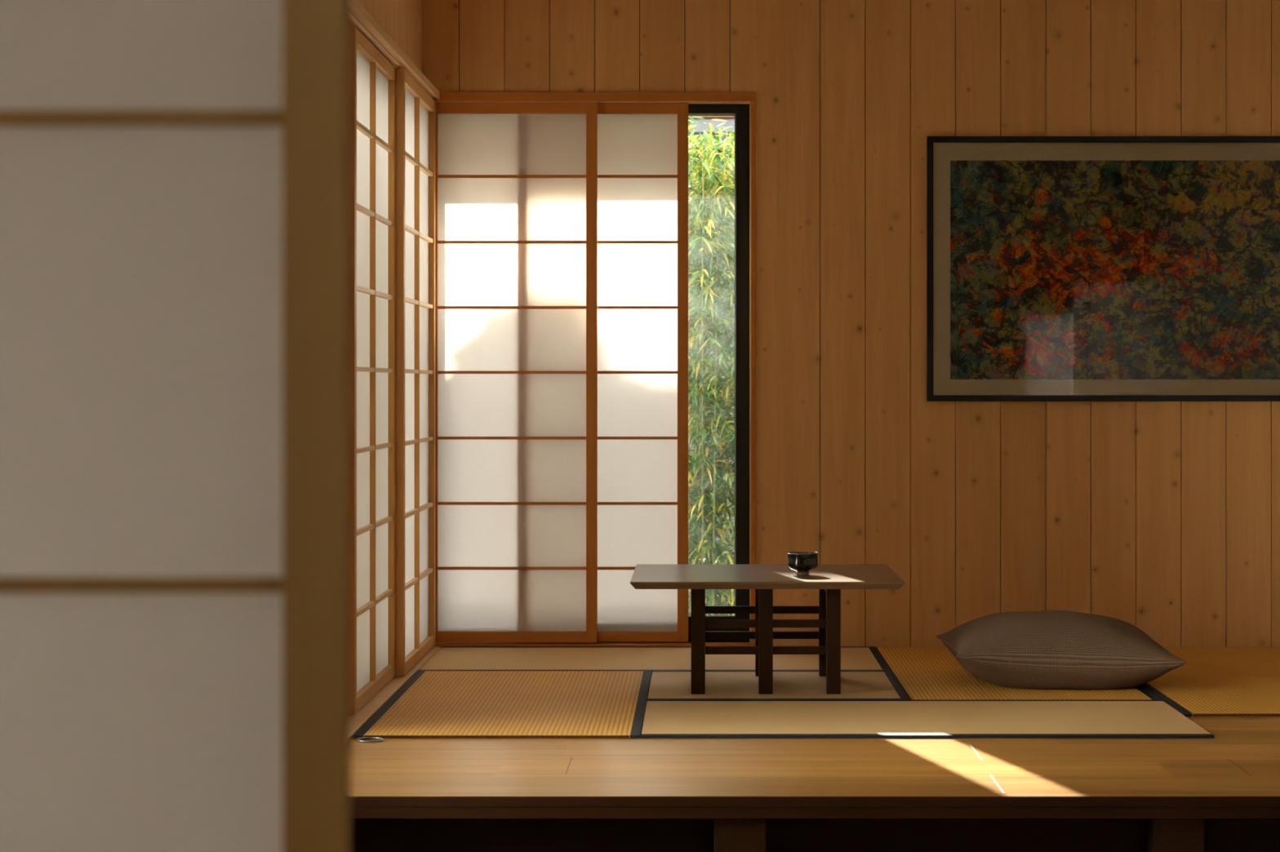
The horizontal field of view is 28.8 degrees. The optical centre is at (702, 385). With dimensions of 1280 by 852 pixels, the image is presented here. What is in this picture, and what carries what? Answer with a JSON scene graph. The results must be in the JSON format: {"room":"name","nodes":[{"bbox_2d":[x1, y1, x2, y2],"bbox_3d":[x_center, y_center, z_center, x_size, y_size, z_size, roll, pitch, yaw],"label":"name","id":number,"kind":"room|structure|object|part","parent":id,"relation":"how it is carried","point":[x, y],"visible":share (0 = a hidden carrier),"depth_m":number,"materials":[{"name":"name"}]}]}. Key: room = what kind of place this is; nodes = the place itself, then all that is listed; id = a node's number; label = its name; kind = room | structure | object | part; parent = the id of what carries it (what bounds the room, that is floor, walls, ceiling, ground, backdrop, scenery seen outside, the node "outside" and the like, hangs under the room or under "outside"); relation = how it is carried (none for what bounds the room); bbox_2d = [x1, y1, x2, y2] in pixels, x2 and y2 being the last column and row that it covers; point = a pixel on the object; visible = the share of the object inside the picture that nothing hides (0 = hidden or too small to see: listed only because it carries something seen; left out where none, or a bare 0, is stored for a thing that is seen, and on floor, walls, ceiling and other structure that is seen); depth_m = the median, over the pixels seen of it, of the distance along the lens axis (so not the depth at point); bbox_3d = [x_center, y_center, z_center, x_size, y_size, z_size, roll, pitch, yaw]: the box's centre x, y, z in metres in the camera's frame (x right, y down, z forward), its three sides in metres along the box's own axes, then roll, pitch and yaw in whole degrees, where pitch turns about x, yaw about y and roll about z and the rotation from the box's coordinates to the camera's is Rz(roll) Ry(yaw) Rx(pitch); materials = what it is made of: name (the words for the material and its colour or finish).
{"room":"traditional dwelling","nodes":[
{"label":"traditional dwelling","id":0,"kind":"room"},
{"bbox_2d":[357,0,422,71],"bbox_3d":[-1.236,-0.192,4.075,0.140,3.350,12.550,0,0,0],"label":"wall","id":1,"kind":"structure","parent":0,"point":[402,20],"depth_m":9.70,"materials":[{"name":"brown wood"}]},
{"bbox_2d":[350,0,439,99],"bbox_3d":[-1.128,-1.218,8.818,0.076,0.065,3.035,0,0,0],"label":"trim","id":2,"kind":"structure","parent":1,"relation":"attached to","point":[360,17],"depth_m":8.71,"materials":[{"name":"brown wood"}]},
{"bbox_2d":[350,647,439,738],"bbox_3d":[-1.126,1.087,8.660,0.080,0.008,3.320,0,0,0],"label":"trim","id":3,"kind":"structure","parent":1,"relation":"attached to","point":[378,700],"depth_m":8.67,"materials":[{"name":"brown wood"}]},
{"bbox_2d":[350,25,395,715],"bbox_3d":[-1.153,-0.051,8.710,0.028,2.260,1.100,0,0,0],"label":"screen","id":4,"kind":"object","parent":3,"relation":"on","point":[372,77],"visible":0.8,"depth_m":8.70,"materials":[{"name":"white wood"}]},
{"bbox_3d":[-1.153,-1.157,8.710,0.026,0.048,1.010,0,0,0],"label":"rail","id":5,"kind":"part","parent":4,"relation":"part of","materials":[{"name":"brown wood"}]},
{"bbox_3d":[-1.153,1.056,8.710,0.026,0.044,1.010,0,0,0],"label":"rail","id":6,"kind":"part","parent":4,"relation":"part of","materials":[{"name":"brown wood"}]},
{"bbox_2d":[395,67,435,676],"bbox_3d":[-1.121,-0.051,9.785,0.028,2.260,1.098,0,0,0],"label":"screen","id":7,"kind":"object","parent":3,"relation":"on","point":[415,108],"visible":1,"depth_m":9.75,"materials":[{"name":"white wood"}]},
{"bbox_3d":[-1.121,-1.157,9.785,0.026,0.048,1.008,0,0,0],"label":"rail","id":8,"kind":"part","parent":7,"relation":"part of","materials":[{"name":"brown wood"}]},
{"bbox_3d":[-1.121,1.056,9.785,0.026,0.044,1.008,0,0,0],"label":"rail","id":9,"kind":"part","parent":7,"relation":"part of","materials":[{"name":"brown wood"}]},
{"bbox_2d":[422,0,1279,647],"bbox_3d":[1.097,-0.192,10.450,4.806,3.350,0.200,0,0,0],"label":"wall","id":10,"kind":"structure","parent":0,"point":[1162,519],"depth_m":10.35,"materials":[{"name":"brown wood"}]},
{"bbox_2d":[433,642,751,648],"bbox_3d":[-0.482,1.083,10.376,1.368,0.016,0.105,0,0,0],"label":"trim","id":11,"kind":"structure","parent":10,"relation":"attached to","point":[440,645],"depth_m":10.35,"materials":[{"name":"brown wood"}]},
{"bbox_2d":[435,100,597,642],"bbox_3d":[-0.792,-0.058,10.369,0.711,2.255,0.028,0,0,0],"label":"screen","id":12,"kind":"object","parent":11,"relation":"on","point":[516,183],"visible":0.91,"depth_m":10.38,"materials":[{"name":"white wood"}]},
{"bbox_3d":[-0.792,-1.160,10.369,0.620,0.051,0.026,0,0,0],"label":"rail","id":13,"kind":"part","parent":12,"relation":"part of","materials":[{"name":"brown wood"}]},
{"bbox_3d":[-0.792,1.047,10.369,0.620,0.043,0.026,0,0,0],"label":"rail","id":14,"kind":"part","parent":12,"relation":"part of","materials":[{"name":"brown wood"}]},
{"bbox_2d":[597,102,688,642],"bbox_3d":[-0.415,-0.055,10.401,0.714,2.250,0.028,0,0,0],"label":"screen","id":15,"kind":"object","parent":11,"relation":"on","point":[642,148],"visible":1,"depth_m":10.41,"materials":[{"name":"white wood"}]},
{"bbox_3d":[-0.415,-1.158,10.401,0.624,0.043,0.026,0,0,0],"label":"rail","id":16,"kind":"part","parent":15,"relation":"part of","materials":[{"name":"brown wood"}]},
{"bbox_3d":[-0.415,1.049,10.401,0.624,0.041,0.026,0,0,0],"label":"rail","id":17,"kind":"part","parent":15,"relation":"part of","materials":[{"name":"brown wood"}]},
{"bbox_2d":[435,91,755,646],"bbox_3d":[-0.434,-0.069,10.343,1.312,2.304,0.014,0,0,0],"label":"trim","id":18,"kind":"structure","parent":10,"relation":"attached to","point":[444,95],"depth_m":10.34,"materials":[{"name":"brown wood"}]},
{"bbox_2d":[597,104,749,642],"bbox_3d":[-0.492,-0.044,10.463,1.388,2.274,0.065,0,0,0],"label":"window","id":19,"kind":"structure","parent":10,"relation":"in","point":[740,112],"depth_m":10.43,"materials":[{"name":"black metal"}]},
{"bbox_2d":[926,136,1279,401],"bbox_3d":[1.794,-0.485,10.336,1.720,1.100,0.028,0,0,0],"label":"framed picture","id":20,"kind":"object","parent":10,"relation":"attached to","point":[1060,268],"visible":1,"depth_m":10.33,"materials":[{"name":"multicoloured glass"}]},
{"bbox_3d":[0.947,-0.485,10.336,0.026,1.100,0.028,0,0,0],"label":"frame","id":21,"kind":"part","parent":20,"relation":"part of","materials":[{"name":"black wood"}]},
{"bbox_3d":[1.794,0.052,10.336,1.669,0.026,0.028,0,0,0],"label":"frame rail","id":22,"kind":"part","parent":20,"relation":"part of","materials":[{"name":"black wood"}]},
{"bbox_3d":[1.794,-1.022,10.336,1.669,0.026,0.028,0,0,0],"label":"frame rail","id":23,"kind":"part","parent":20,"relation":"part of","materials":[{"name":"black wood"}]},
{"bbox_3d":[1.117,1.533,4.075,4.566,0.100,12.550,0,0,0],"label":"floor","id":24,"kind":"structure","parent":0,"visible":0},
{"bbox_2d":[350,673,1279,851],"bbox_3d":[1.117,1.287,8.482,4.564,0.392,3.734,0,0,0],"label":"raised platform","id":25,"kind":"object","parent":24,"relation":"on","point":[1221,793],"visible":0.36,"depth_m":6.74,"materials":[{"name":"brown wood"}]},
{"bbox_2d":[355,737,383,742],"bbox_3d":[-1.021,1.089,7.652,0.085,0.006,0.085,0,0,0],"label":"ring","id":26,"kind":"object","parent":25,"relation":"on","point":[366,740],"visible":1,"depth_m":7.67,"materials":[{"name":"metal"}]},
{"bbox_2d":[352,671,651,738],"bbox_3d":[-0.635,1.087,8.573,0.889,0.010,1.746,0,0,0],"label":"mat","id":27,"kind":"object","parent":25,"relation":"on","point":[430,704],"visible":1,"depth_m":8.43,"materials":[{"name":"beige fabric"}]},
{"bbox_2d":[417,646,883,673],"bbox_3d":[-0.196,1.087,9.883,1.769,0.010,0.871,0,0,0],"label":"mat","id":28,"kind":"object","parent":25,"relation":"on","point":[651,659],"visible":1,"depth_m":9.83,"materials":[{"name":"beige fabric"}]},
{"bbox_3d":[0.102,1.317,6.685,0.138,0.331,0.100,0,0,0],"label":"post","id":29,"kind":"part","parent":25,"relation":"part of","materials":[{"name":"brown wood"}]},
{"bbox_2d":[647,671,901,699],"bbox_3d":[0.250,1.087,9.011,0.878,0.010,0.871,0,0,0],"label":"mat","id":30,"kind":"object","parent":25,"relation":"on","point":[664,685],"visible":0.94,"depth_m":8.98,"materials":[{"name":"beige wicker"}]},
{"bbox_2d":[630,564,904,694],"bbox_3d":[0.226,0.880,9.024,0.950,0.405,0.847,0,0,0],"label":"table","id":31,"kind":"object","parent":30,"relation":"on","point":[829,580],"visible":1,"depth_m":8.74,"materials":[{"name":"brown wood"}]},
{"bbox_3d":[-0.014,0.894,8.755,0.049,0.377,0.049,0,0,0],"label":"leg","id":32,"kind":"part","parent":31,"relation":"part of","materials":[{"name":"brown wood"}]},
{"bbox_3d":[0.224,0.894,9.292,0.049,0.377,0.049,0,0,0],"label":"leg","id":33,"kind":"part","parent":31,"relation":"part of","materials":[{"name":"brown wood"}]},
{"bbox_3d":[0.224,0.931,9.292,0.426,0.027,0.022,0,0,0],"label":"rail","id":34,"kind":"part","parent":31,"relation":"part of","materials":[{"name":"brown wood"}]},
{"bbox_3d":[0.224,0.837,9.292,0.426,0.027,0.022,0,0,0],"label":"rail","id":35,"kind":"part","parent":31,"relation":"part of","materials":[{"name":"brown wood"}]},
{"bbox_3d":[0.224,0.931,8.755,0.426,0.027,0.022,0,0,0],"label":"rail","id":36,"kind":"part","parent":31,"relation":"part of","materials":[{"name":"brown wood"}]},
{"bbox_3d":[0.224,0.837,8.755,0.426,0.027,0.022,0,0,0],"label":"rail","id":37,"kind":"part","parent":31,"relation":"part of","materials":[{"name":"brown wood"}]},
{"bbox_3d":[0.224,0.894,8.755,0.049,0.377,0.049,0,0,0],"label":"leg","id":38,"kind":"part","parent":31,"relation":"part of","materials":[{"name":"brown wood"}]},
{"bbox_2d":[786,551,817,575],"bbox_3d":[0.360,0.637,8.910,0.112,0.080,0.110,0,0,-20],"label":"bowl","id":39,"kind":"object","parent":31,"relation":"on","point":[802,562],"visible":1,"depth_m":8.87,"materials":[{"name":"black ceramic"}]},
{"bbox_3d":[0.462,0.894,9.292,0.049,0.377,0.049,0,0,0],"label":"leg","id":40,"kind":"part","parent":31,"relation":"part of","materials":[{"name":"brown wood"}]},
{"bbox_3d":[0.462,0.894,8.755,0.049,0.377,0.049,0,0,0],"label":"leg","id":41,"kind":"part","parent":31,"relation":"part of","materials":[{"name":"brown wood"}]},
{"bbox_3d":[1.117,1.318,6.745,4.564,0.330,0.020,0,0,0],"label":"kick panel","id":42,"kind":"part","parent":25,"relation":"part of","materials":[{"name":"brown wood"}]},
{"bbox_2d":[640,699,1213,738],"bbox_3d":[0.698,1.087,8.137,1.773,0.010,0.872,0,0,0],"label":"mat","id":43,"kind":"object","parent":25,"relation":"on","point":[663,718],"visible":1,"depth_m":8.07,"materials":[{"name":"beige wicker"}]},
{"bbox_2d":[868,646,1160,699],"bbox_3d":[1.137,1.087,9.447,0.893,0.010,1.745,0,0,0],"label":"mat","id":44,"kind":"object","parent":25,"relation":"on","point":[913,673],"visible":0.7,"depth_m":8.98,"materials":[{"name":"beige wicker"}]},
{"bbox_2d":[936,610,1186,689],"bbox_3d":[1.292,0.953,9.065,0.814,0.256,0.675,0,0,0],"label":"floor cushion","id":45,"kind":"object","parent":44,"relation":"on","point":[1046,650],"visible":1,"depth_m":8.79,"materials":[{"name":"brown fabric"}]},
{"bbox_3d":[1.272,1.317,6.685,0.135,0.331,0.100,0,0,0],"label":"post","id":46,"kind":"part","parent":25,"relation":"part of","materials":[{"name":"brown wood"}]},
{"bbox_2d":[1140,647,1279,716],"bbox_3d":[2.027,1.087,9.265,0.883,0.010,2.109,0,0,0],"label":"mat","id":47,"kind":"object","parent":25,"relation":"on","point":[1214,682],"visible":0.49,"depth_m":9.05,"materials":[{"name":"beige wicker"}]},
{"bbox_3d":[-0.262,1.478,1.815,1.807,0.011,0.050,0,0,0],"label":"trim","id":48,"kind":"structure","parent":24,"relation":"on","visible":0},
{"bbox_2d":[0,0,350,851],"bbox_3d":[-0.710,0.347,1.815,0.904,2.248,0.030,0,0,0],"label":"screen","id":49,"kind":"object","parent":48,"relation":"on","point":[175,175],"visible":1,"depth_m":1.83,"materials":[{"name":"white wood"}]},
{"label":"outside","id":50,"kind":"structure","parent":0,"visible":0},
{"bbox_3d":[0.000,1.683,16.500,50.000,0.300,57.000,0,0,0],"label":"ground","id":51,"kind":"structure","parent":50,"visible":0},
{"bbox_2d":[688,115,734,559],"bbox_3d":[0.000,-3.245,26.775,20.600,9.554,10.450,0,0,0],"label":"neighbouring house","id":52,"kind":"structure","parent":51,"relation":"on","point":[731,119],"depth_m":22.00,"materials":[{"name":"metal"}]},
{"bbox_2d":[705,562,734,615],"bbox_3d":[0.000,1.528,16.700,16.000,0.010,9.600,0,0,0],"label":"planting bed","id":53,"kind":"object","parent":51,"relation":"on","point":[729,601],"depth_m":17.59,"materials":[{"name":"plant"}]},
{"bbox_2d":[688,115,734,615],"bbox_3d":[0.060,0.069,12.663,0.616,3.034,1.154,0,0,0],"label":"bamboo plant","id":54,"kind":"object","parent":53,"relation":"on","point":[700,224],"visible":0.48,"depth_m":12.36,"materials":[{"name":"plant"}]}
]}

